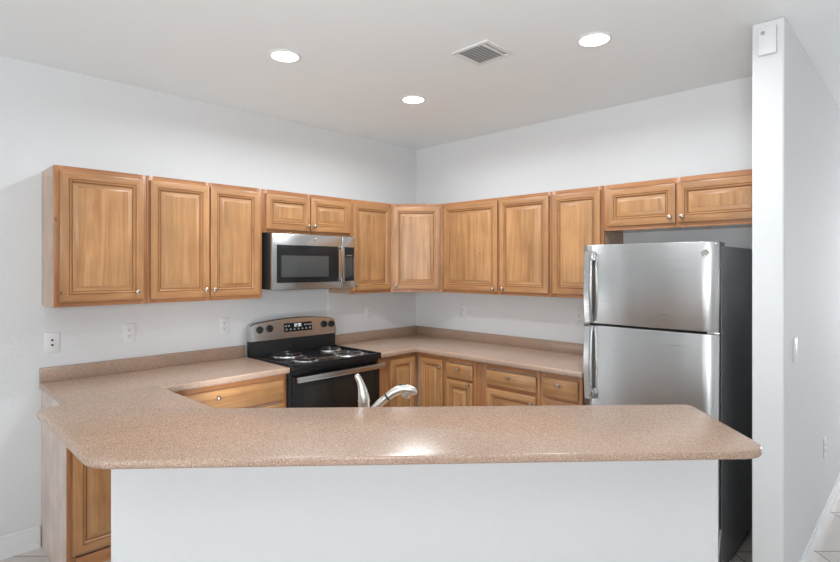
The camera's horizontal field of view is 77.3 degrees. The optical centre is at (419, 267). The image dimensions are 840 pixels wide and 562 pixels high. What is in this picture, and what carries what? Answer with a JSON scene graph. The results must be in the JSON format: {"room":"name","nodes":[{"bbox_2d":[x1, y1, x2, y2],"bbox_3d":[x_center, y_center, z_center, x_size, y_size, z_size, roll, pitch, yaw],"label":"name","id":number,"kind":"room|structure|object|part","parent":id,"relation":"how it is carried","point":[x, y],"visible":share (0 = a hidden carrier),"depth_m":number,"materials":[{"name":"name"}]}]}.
{"room":"kitchen","nodes":[
{"label":"kitchen","id":0,"kind":"room"},
{"bbox_2d":[0,56,415,546],"bbox_3d":[-2.918,0.220,2.300,0.120,2.743,8.120,0,0,44],"label":"wall","id":1,"kind":"structure","parent":0,"point":[49,116],"depth_m":3.28,"materials":[{"name":"white paint"}]},
{"bbox_2d":[0,525,39,559],"bbox_3d":[-3.892,1.528,1.209,0.014,0.125,4.958,0,0,44],"label":"baseboard","id":2,"kind":"structure","parent":1,"relation":"attached to","point":[25,540],"depth_m":2.91,"materials":[{"name":"white paint"}]},
{"bbox_2d":[45,332,59,352],"bbox_3d":[-2.119,0.435,3.025,0.009,0.117,0.072,0,0,44],"label":"outlet","id":3,"kind":"object","parent":1,"relation":"attached to","point":[52,340],"visible":1,"depth_m":3.02,"materials":[{"name":"white plastic"}]},
{"bbox_2d":[42,165,145,307],"bbox_3d":[-1.870,-0.164,3.032,0.351,0.758,0.458,0,0,44],"label":"upper cabinet","id":4,"kind":"object","parent":1,"relation":"attached to","point":[94,221],"visible":1,"depth_m":2.90,"materials":[{"name":"brown wood"}]},
{"bbox_3d":[-1.767,-0.163,2.934,0.011,0.591,0.299,0,0,44],"label":"panel","id":5,"kind":"part","parent":4,"relation":"part of","materials":[{"name":"brown wood"}]},
{"bbox_2d":[123,323,134,342],"bbox_3d":[-1.836,0.417,3.314,0.009,0.117,0.072,0,0,44],"label":"outlet","id":6,"kind":"object","parent":1,"relation":"attached to","point":[128,329],"visible":1,"depth_m":3.31,"materials":[{"name":"white plastic"}]},
{"bbox_2d":[39,345,244,383],"bbox_3d":[-1.724,0.621,3.419,0.019,0.093,1.239,0,0,44],"label":"backsplash","id":7,"kind":"structure","parent":1,"relation":"attached to","point":[47,374],"depth_m":3.33,"materials":[{"name":"beige stone"}]},
{"bbox_2d":[146,175,261,302],"bbox_3d":[-1.448,-0.164,3.463,0.351,0.758,0.746,0,0,44],"label":"upper cabinet","id":8,"kind":"object","parent":1,"relation":"attached to","point":[204,239],"visible":1,"depth_m":3.32,"materials":[{"name":"brown wood"}]},
{"bbox_3d":[-1.476,-0.163,3.238,0.020,0.707,0.352,0,0,44],"label":"door","id":9,"kind":"part","parent":8,"relation":"part of","materials":[{"name":"brown wood"}]},
{"bbox_3d":[-1.473,-0.163,3.235,0.011,0.591,0.236,0,0,44],"label":"panel","id":10,"kind":"part","parent":8,"relation":"part of","materials":[{"name":"brown wood"}]},
{"bbox_3d":[-1.226,-0.163,3.494,0.020,0.707,0.343,0,0,44],"label":"door","id":11,"kind":"part","parent":8,"relation":"part of","materials":[{"name":"brown wood"}]},
{"bbox_3d":[-1.223,-0.163,3.491,0.011,0.591,0.227,0,0,44],"label":"panel","id":12,"kind":"part","parent":8,"relation":"part of","materials":[{"name":"brown wood"}]},
{"bbox_2d":[219,317,228,333],"bbox_3d":[-1.401,0.421,3.759,0.009,0.117,0.072,0,0,44],"label":"outlet","id":13,"kind":"object","parent":1,"relation":"attached to","point":[223,322],"visible":1,"depth_m":3.75,"materials":[{"name":"white plastic"}]},
{"bbox_2d":[262,189,350,236],"bbox_3d":[-0.915,-0.393,4.008,0.351,0.300,0.777,0,0,44],"label":"upper cabinet","id":14,"kind":"object","parent":1,"relation":"attached to","point":[282,211],"visible":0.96,"depth_m":3.87,"materials":[{"name":"brown wood"}]},
{"bbox_3d":[-0.946,-0.390,3.780,0.020,0.249,0.359,0,0,44],"label":"door","id":15,"kind":"part","parent":14,"relation":"part of","materials":[{"name":"brown wood"}]},
{"bbox_3d":[-0.943,-0.390,3.777,0.011,0.133,0.243,0,0,44],"label":"panel","id":16,"kind":"part","parent":14,"relation":"part of","materials":[{"name":"brown wood"}]},
{"bbox_2d":[262,232,354,289],"bbox_3d":[-0.886,-0.039,3.986,0.421,0.404,0.732,0,0,44],"label":"microwave","id":17,"kind":"object","parent":14,"relation":"attached to","point":[290,261],"visible":0.98,"depth_m":3.81,"materials":[{"name":"silver metal"}]},
{"bbox_3d":[-0.601,-0.024,4.010,0.046,0.278,0.030,0,0,44],"label":"handle","id":18,"kind":"part","parent":17,"relation":"part of","materials":[{"name":"silver metal"}]},
{"bbox_3d":[-0.567,-0.039,4.098,0.033,0.396,0.126,0,0,44],"label":"control panel","id":19,"kind":"part","parent":17,"relation":"part of","materials":[{"name":"silver metal"}]},
{"bbox_3d":[-0.686,-0.390,4.046,0.020,0.249,0.370,0,0,44],"label":"door","id":20,"kind":"part","parent":14,"relation":"part of","materials":[{"name":"brown wood"}]},
{"bbox_3d":[-0.682,-0.390,4.043,0.011,0.133,0.254,0,0,44],"label":"panel","id":21,"kind":"part","parent":14,"relation":"part of","materials":[{"name":"brown wood"}]},
{"bbox_2d":[329,199,390,293],"bbox_3d":[-0.493,-0.164,4.440,0.351,0.758,0.429,0,0,44],"label":"upper cabinet","id":22,"kind":"object","parent":1,"relation":"attached to","point":[370,221],"visible":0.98,"depth_m":4.33,"materials":[{"name":"brown wood"}]},
{"bbox_3d":[-0.409,-0.164,4.357,0.019,0.758,0.429,0,0,44],"label":"frame","id":23,"kind":"part","parent":22,"relation":"part of","materials":[{"name":"brown wood"}]},
{"bbox_3d":[-0.394,-0.163,4.344,0.020,0.707,0.404,0,0,44],"label":"door","id":24,"kind":"part","parent":22,"relation":"part of","materials":[{"name":"brown wood"}]},
{"bbox_3d":[-0.391,-0.163,4.341,0.011,0.591,0.288,0,0,44],"label":"panel","id":25,"kind":"part","parent":22,"relation":"part of","materials":[{"name":"brown wood"}]},
{"bbox_2d":[365,306,370,319],"bbox_3d":[-0.466,0.411,4.715,0.009,0.117,0.072,0,0,44],"label":"outlet","id":26,"kind":"object","parent":1,"relation":"attached to","point":[367,308],"visible":1,"depth_m":4.71,"materials":[{"name":"white plastic"}]},
{"bbox_2d":[391,204,442,291],"bbox_3d":[-0.034,-0.164,4.719,0.618,0.758,0.625,0,0,44],"label":"upper cabinet","id":27,"kind":"object","parent":1,"relation":"attached to","point":[416,229],"visible":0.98,"depth_m":4.49,"materials":[{"name":"brown wood"}]},
{"bbox_3d":[-0.029,-0.164,4.492,0.285,0.590,0.011,0,0,-1],"label":"panel","id":28,"kind":"part","parent":27,"relation":"part of","materials":[{"name":"brown wood"}]},
{"bbox_2d":[111,460,717,561],"bbox_3d":[0.001,1.053,1.650,1.822,1.075,0.150,0,0,-2],"label":"wall","id":29,"kind":"structure","parent":0,"point":[664,510],"depth_m":1.57,"materials":[{"name":"white paint"}]},
{"bbox_2d":[37,385,761,468],"bbox_3d":[-0.183,0.503,1.644,2.287,0.024,0.806,0,0,9],"label":"countertop","id":30,"kind":"structure","parent":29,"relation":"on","point":[152,426],"depth_m":1.55,"materials":[{"name":"beige stone"}]},
{"bbox_2d":[0,0,839,149],"bbox_3d":[1.417,-1.202,1.641,7.300,0.100,13.300,0,0,44],"label":"ceiling","id":31,"kind":"structure","parent":0,"point":[357,63],"depth_m":2.79,"materials":[{"name":"white paint"}]},
{"bbox_2d":[268,49,301,62],"bbox_3d":[-0.737,-1.149,2.864,0.178,0.006,0.178,0,0,44],"label":"recessed light","id":32,"kind":"object","parent":31,"relation":"in","point":[280,55],"visible":1,"depth_m":2.86,"materials":[{"name":"white glass"}]},
{"bbox_2d":[400,95,425,103],"bbox_3d":[-0.046,-1.149,3.608,0.178,0.006,0.178,0,0,44],"label":"recessed light","id":33,"kind":"object","parent":31,"relation":"in","point":[411,99],"visible":1,"depth_m":3.59,"materials":[{"name":"white glass"}]},
{"bbox_2d":[452,39,513,65],"bbox_3d":[0.339,-1.145,2.822,0.240,0.013,0.240,0,0,44],"label":"ceiling vent","id":34,"kind":"object","parent":31,"relation":"in","point":[486,51],"visible":1,"depth_m":2.81,"materials":[{"name":"white metal"}]},
{"bbox_2d":[576,32,612,46],"bbox_3d":[0.882,-1.149,2.657,0.178,0.006,0.178,0,0,44],"label":"recessed light","id":35,"kind":"object","parent":31,"relation":"in","point":[593,39],"visible":1,"depth_m":2.65,"materials":[{"name":"white glass"}]},
{"bbox_2d":[0,491,839,561],"bbox_3d":[1.417,1.641,1.641,7.300,0.100,13.300,0,0,44],"label":"floor","id":36,"kind":"structure","parent":0,"point":[827,549],"depth_m":2.95,"materials":[{"name":"tile"}]},
{"bbox_2d":[41,390,110,561],"bbox_3d":[-1.821,1.143,2.875,0.641,0.894,0.304,0,0,44],"label":"base cabinet","id":37,"kind":"object","parent":36,"relation":"on","point":[75,496],"visible":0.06,"depth_m":2.66,"materials":[{"name":"brown wood"}]},
{"bbox_3d":[-1.633,1.103,2.691,0.019,0.815,0.304,0,0,44],"label":"frame","id":38,"kind":"part","parent":37,"relation":"part of","materials":[{"name":"brown wood"}]},
{"bbox_3d":[-1.619,1.155,2.678,0.020,0.541,0.260,0,0,44],"label":"door","id":39,"kind":"part","parent":37,"relation":"part of","materials":[{"name":"brown wood"}]},
{"bbox_3d":[-1.616,1.155,2.675,0.011,0.425,0.144,0,0,44],"label":"panel","id":40,"kind":"part","parent":37,"relation":"part of","materials":[{"name":"brown wood"}]},
{"bbox_2d":[175,374,285,407],"bbox_3d":[-1.393,1.143,3.312,0.641,0.894,0.917,0,0,44],"label":"base cabinet","id":41,"kind":"object","parent":36,"relation":"on","point":[265,392],"visible":0.19,"depth_m":3.23,"materials":[{"name":"brown wood"}]},
{"bbox_2d":[39,345,289,404],"bbox_3d":[-1.507,0.635,3.207,0.626,0.122,1.239,0,0,44],"label":"countertop","id":42,"kind":"structure","parent":41,"relation":"on","point":[180,371],"depth_m":3.17,"materials":[{"name":"beige stone"}]},
{"bbox_3d":[-1.039,1.161,3.270,0.020,0.551,0.434,0,0,44],"label":"door","id":43,"kind":"part","parent":41,"relation":"part of","materials":[{"name":"brown wood"}]},
{"bbox_2d":[247,316,385,407],"bbox_3d":[-0.765,0.990,3.878,0.692,1.202,0.753,0,0,44],"label":"range","id":44,"kind":"object","parent":36,"relation":"on","point":[322,373],"visible":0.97,"depth_m":3.82,"materials":[{"name":"black metal"}]},
{"bbox_3d":[-1.166,0.460,3.842,0.040,0.053,0.054,0,0,44],"label":"knob","id":45,"kind":"part","parent":44,"relation":"part of","materials":[{"name":"black plastic"}]},
{"bbox_3d":[-1.110,0.457,3.900,0.040,0.053,0.054,0,0,44],"label":"knob","id":46,"kind":"part","parent":44,"relation":"part of","materials":[{"name":"black plastic"}]},
{"bbox_3d":[-0.980,0.467,4.088,0.081,0.156,0.749,0,0,44],"label":"control panel","id":47,"kind":"part","parent":44,"relation":"part of","materials":[{"name":"silver metal"}]},
{"bbox_2d":[248,345,380,371],"bbox_3d":[-0.772,0.662,3.885,0.612,0.045,0.751,0,0,44],"label":"cooktop","id":48,"kind":"object","parent":44,"relation":"in","point":[305,358],"depth_m":3.80,"materials":[{"name":"black metal"}]},
{"bbox_3d":[-0.769,0.460,4.248,0.040,0.053,0.054,0,0,44],"label":"knob","id":49,"kind":"part","parent":44,"relation":"part of","materials":[{"name":"black plastic"}]},
{"bbox_3d":[-0.718,0.464,4.299,0.040,0.053,0.054,0,0,44],"label":"knob","id":50,"kind":"part","parent":44,"relation":"part of","materials":[{"name":"black plastic"}]},
{"bbox_3d":[-0.585,0.701,3.702,0.025,0.028,0.745,0,0,44],"label":"vent trim","id":51,"kind":"part","parent":44,"relation":"part of","materials":[{"name":"black metal"}]},
{"bbox_3d":[-0.575,1.055,3.693,0.038,0.672,0.741,0,0,44],"label":"oven door","id":52,"kind":"part","parent":44,"relation":"part of","materials":[{"name":"black glass"}]},
{"bbox_3d":[-0.541,0.730,3.660,0.067,0.038,0.753,0,0,44],"label":"handle","id":53,"kind":"part","parent":44,"relation":"part of","materials":[{"name":"silver metal"}]},
{"bbox_2d":[377,352,444,406],"bbox_3d":[-0.076,1.143,4.469,0.906,0.894,1.042,0,0,44],"label":"base cabinet","id":54,"kind":"object","parent":36,"relation":"on","point":[424,372],"visible":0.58,"depth_m":4.17,"materials":[{"name":"brown wood"}]},
{"bbox_3d":[-0.139,1.081,4.190,0.020,0.711,0.272,0,0,44],"label":"door","id":55,"kind":"part","parent":54,"relation":"part of","materials":[{"name":"brown wood"}]},
{"bbox_3d":[-0.136,1.081,4.187,0.011,0.595,0.156,0,0,44],"label":"panel","id":56,"kind":"part","parent":54,"relation":"part of","materials":[{"name":"brown wood"}]},
{"bbox_3d":[0.087,1.081,4.189,0.133,0.595,0.011,0,0,44],"label":"panel","id":57,"kind":"part","parent":54,"relation":"part of","materials":[{"name":"brown wood"}]},
{"bbox_3d":[0.090,1.081,4.192,0.249,0.711,0.020,0,0,44],"label":"door","id":58,"kind":"part","parent":54,"relation":"part of","materials":[{"name":"brown wood"}]},
{"bbox_2d":[335,326,583,378],"bbox_3d":[0.340,0.635,4.060,2.073,0.122,1.044,0,0,44],"label":"countertop","id":59,"kind":"structure","parent":54,"relation":"on","point":[540,355],"depth_m":4.22,"materials":[{"name":"beige stone"}]},
{"bbox_2d":[445,357,475,406],"bbox_3d":[0.497,1.143,4.189,0.302,0.894,0.641,0,0,44],"label":"base cabinet","id":60,"kind":"object","parent":36,"relation":"on","point":[460,375],"visible":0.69,"depth_m":3.97,"materials":[{"name":"brown wood"}]},
{"bbox_3d":[0.296,1.151,3.984,0.144,0.453,0.011,0,0,44],"label":"panel","id":61,"kind":"part","parent":60,"relation":"part of","materials":[{"name":"brown wood"}]},
{"bbox_3d":[0.299,0.792,3.987,0.260,0.108,0.020,0,0,44],"label":"drawer","id":62,"kind":"part","parent":60,"relation":"part of","materials":[{"name":"brown wood"}]},
{"bbox_3d":[0.299,1.151,3.987,0.260,0.569,0.020,0,0,44],"label":"door","id":63,"kind":"part","parent":60,"relation":"part of","materials":[{"name":"brown wood"}]},
{"bbox_2d":[476,362,539,405],"bbox_3d":[0.800,1.143,3.892,0.540,0.894,0.641,0,0,44],"label":"base cabinet","id":64,"kind":"object","parent":36,"relation":"on","point":[496,385],"visible":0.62,"depth_m":3.69,"materials":[{"name":"brown wood"}]},
{"bbox_3d":[0.627,1.155,3.660,0.296,0.447,0.011,0,0,44],"label":"panel","id":65,"kind":"part","parent":64,"relation":"part of","materials":[{"name":"brown wood"}]},
{"bbox_3d":[0.630,0.791,3.663,0.412,0.105,0.020,0,0,44],"label":"drawer","id":66,"kind":"part","parent":64,"relation":"part of","materials":[{"name":"brown wood"}]},
{"bbox_3d":[0.630,1.155,3.663,0.412,0.563,0.020,0,0,44],"label":"door","id":67,"kind":"part","parent":64,"relation":"part of","materials":[{"name":"brown wood"}]},
{"bbox_2d":[540,372,583,405],"bbox_3d":[1.103,1.143,3.596,0.302,0.894,0.641,0,0,44],"label":"base cabinet","id":68,"kind":"object","parent":36,"relation":"on","point":[555,390],"visible":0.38,"depth_m":3.38,"materials":[{"name":"brown wood"}]},
{"bbox_3d":[0.905,1.153,3.394,0.252,0.567,0.020,0,0,44],"label":"door","id":69,"kind":"part","parent":68,"relation":"part of","materials":[{"name":"brown wood"}]},
{"bbox_3d":[0.905,0.787,3.394,0.252,0.124,0.020,0,0,44],"label":"drawer","id":70,"kind":"part","parent":68,"relation":"part of","materials":[{"name":"brown wood"}]},
{"bbox_2d":[583,241,751,561],"bbox_3d":[1.459,0.730,3.111,0.732,1.722,0.760,0,0,44],"label":"refrigerator","id":71,"kind":"object","parent":36,"relation":"on","point":[670,323],"visible":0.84,"depth_m":2.84,"materials":[{"name":"grey metal"}]},
{"bbox_3d":[0.994,0.558,3.079,0.052,0.422,0.065,0,0,44],"label":"handle","id":72,"kind":"part","parent":71,"relation":"part of","materials":[{"name":"silver metal"}]},
{"bbox_3d":[0.994,0.115,3.079,0.052,0.416,0.065,0,0,44],"label":"handle","id":73,"kind":"part","parent":71,"relation":"part of","materials":[{"name":"silver metal"}]},
{"bbox_3d":[1.248,0.916,2.900,0.726,1.150,0.068,0,0,44],"label":"fridge door","id":74,"kind":"part","parent":71,"relation":"part of","materials":[{"name":"silver metal"}]},
{"bbox_3d":[1.248,0.099,2.900,0.726,0.460,0.068,0,0,44],"label":"freezer door","id":75,"kind":"part","parent":71,"relation":"part of","materials":[{"name":"silver metal"}]},
{"bbox_3d":[-0.080,1.143,2.032,1.250,0.895,0.606,0,0,-2],"label":"base cabinet","id":76,"kind":"object","parent":36,"relation":"on","visible":0},
{"bbox_3d":[-0.080,0.675,2.025,1.270,0.041,0.593,0,0,-2],"label":"countertop","id":77,"kind":"structure","parent":76,"relation":"on","visible":0},
{"bbox_2d":[355,374,416,406],"bbox_3d":[-0.133,0.536,2.050,0.245,0.238,0.060,0,0,0],"label":"faucet","id":78,"kind":"object","parent":77,"relation":"on","point":[406,390],"visible":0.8,"depth_m":2.04,"materials":[{"name":"silver metal"}]},
{"bbox_3d":[-0.225,0.472,2.050,0.061,0.110,0.048,0,0,0],"label":"lever handle","id":79,"kind":"part","parent":78,"relation":"part of","materials":[{"name":"silver metal"}]},
{"bbox_3d":[-0.173,0.553,2.050,0.104,0.112,0.031,0,0,0],"label":"spout","id":80,"kind":"part","parent":78,"relation":"part of","materials":[{"name":"silver metal"}]},
{"bbox_2d":[416,76,751,530],"bbox_3d":[1.041,0.220,4.191,3.137,2.743,0.120,0,0,44],"label":"wall","id":81,"kind":"structure","parent":0,"point":[707,129],"depth_m":3.97,"materials":[{"name":"white paint"}]},
{"bbox_2d":[335,326,583,354],"bbox_3d":[0.340,0.621,4.060,2.073,0.093,1.044,0,0,44],"label":"backsplash","id":82,"kind":"structure","parent":81,"relation":"attached to","point":[549,345],"depth_m":4.56,"materials":[{"name":"beige stone"}]},
{"bbox_2d":[460,306,465,318],"bbox_3d":[0.386,0.408,4.742,0.072,0.117,0.009,0,0,44],"label":"outlet","id":83,"kind":"object","parent":81,"relation":"attached to","point":[462,308],"visible":1,"depth_m":4.74,"materials":[{"name":"white plastic"}]},
{"bbox_2d":[443,198,498,294],"bbox_3d":[0.495,-0.164,4.393,0.593,0.758,0.351,0,0,44],"label":"upper cabinet","id":84,"kind":"object","parent":81,"relation":"attached to","point":[470,228],"visible":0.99,"depth_m":4.26,"materials":[{"name":"brown wood"}]},
{"bbox_3d":[0.401,-0.164,4.287,0.446,0.594,0.011,0,0,44],"label":"panel","id":85,"kind":"part","parent":84,"relation":"part of","materials":[{"name":"brown wood"}]},
{"bbox_2d":[499,192,551,296],"bbox_3d":[0.871,-0.164,4.025,0.456,0.758,0.351,0,0,44],"label":"upper cabinet","id":86,"kind":"object","parent":81,"relation":"attached to","point":[525,221],"visible":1,"depth_m":3.90,"materials":[{"name":"brown wood"}]},
{"bbox_3d":[0.770,-0.163,3.925,0.313,0.591,0.011,0,0,44],"label":"panel","id":87,"kind":"part","parent":86,"relation":"part of","materials":[{"name":"brown wood"}]},
{"bbox_2d":[575,311,583,326],"bbox_3d":[1.200,0.388,3.945,0.072,0.117,0.009,0,0,44],"label":"outlet","id":88,"kind":"object","parent":81,"relation":"attached to","point":[579,315],"visible":0.91,"depth_m":3.94,"materials":[{"name":"white plastic"}]},
{"bbox_2d":[552,186,622,297],"bbox_3d":[1.185,-0.164,3.737,0.394,0.758,0.323,0,0,44],"label":"upper cabinet","id":89,"kind":"object","parent":81,"relation":"attached to","point":[577,214],"visible":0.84,"depth_m":3.64,"materials":[{"name":"brown wood"}]},
{"bbox_3d":[1.074,-0.163,3.628,0.241,0.591,0.011,0,0,44],"label":"panel","id":90,"kind":"part","parent":89,"relation":"part of","materials":[{"name":"brown wood"}]},
{"bbox_3d":[1.077,-0.163,3.631,0.357,0.707,0.020,0,0,44],"label":"door","id":91,"kind":"part","parent":89,"relation":"part of","materials":[{"name":"brown wood"}]},
{"bbox_2d":[604,169,751,232],"bbox_3d":[1.654,-0.392,3.259,0.943,0.302,0.351,0,0,44],"label":"upper cabinet","id":92,"kind":"object","parent":81,"relation":"attached to","point":[720,200],"visible":0.91,"depth_m":3.16,"materials":[{"name":"brown wood"}]},
{"bbox_3d":[1.390,-0.388,3.320,0.310,0.126,0.011,0,0,44],"label":"panel","id":93,"kind":"part","parent":92,"relation":"part of","materials":[{"name":"brown wood"}]},
{"bbox_3d":[1.393,-0.388,3.323,0.426,0.242,0.020,0,0,44],"label":"door","id":94,"kind":"part","parent":92,"relation":"part of","materials":[{"name":"brown wood"}]},
{"bbox_3d":[1.713,-0.388,3.009,0.446,0.242,0.020,0,0,44],"label":"door","id":95,"kind":"part","parent":92,"relation":"part of","materials":[{"name":"brown wood"}]},
{"bbox_3d":[1.710,-0.388,3.006,0.330,0.126,0.011,0,0,44],"label":"panel","id":96,"kind":"part","parent":92,"relation":"part of","materials":[{"name":"brown wood"}]},
{"bbox_2d":[752,17,839,561],"bbox_3d":[3.644,0.220,4.516,0.129,2.743,5.775,0,0,44],"label":"wall","id":97,"kind":"structure","parent":0,"point":[796,119],"depth_m":2.54,"materials":[{"name":"white paint"}]},
{"bbox_2d":[758,24,776,56],"bbox_3d":[1.617,-1.054,2.443,0.072,0.128,0.025,0,0,44],"label":"door chime","id":98,"kind":"object","parent":97,"relation":"attached to","point":[767,36],"visible":1,"depth_m":2.43,"materials":[{"name":"white plastic"}]},
{"bbox_2d":[793,338,796,362],"bbox_3d":[1.844,0.408,2.578,0.008,0.117,0.072,0,0,44],"label":"light switch","id":99,"kind":"object","parent":97,"relation":"attached to","point":[794,339],"visible":1,"depth_m":2.56,"materials":[{"name":"white plastic"}]},
{"bbox_2d":[799,473,839,561],"bbox_3d":[3.694,1.546,4.468,0.011,0.090,5.775,0,0,44],"label":"baseboard","id":100,"kind":"structure","parent":97,"relation":"attached to","point":[809,550],"depth_m":3.13,"materials":[{"name":"white paint"}]},
{"bbox_2d":[823,437,825,457],"bbox_3d":[2.532,1.127,3.280,0.009,0.117,0.072,0,0,44],"label":"outlet","id":101,"kind":"object","parent":97,"relation":"attached to","point":[824,439],"visible":1,"depth_m":3.26,"materials":[{"name":"white plastic"}]}
]}

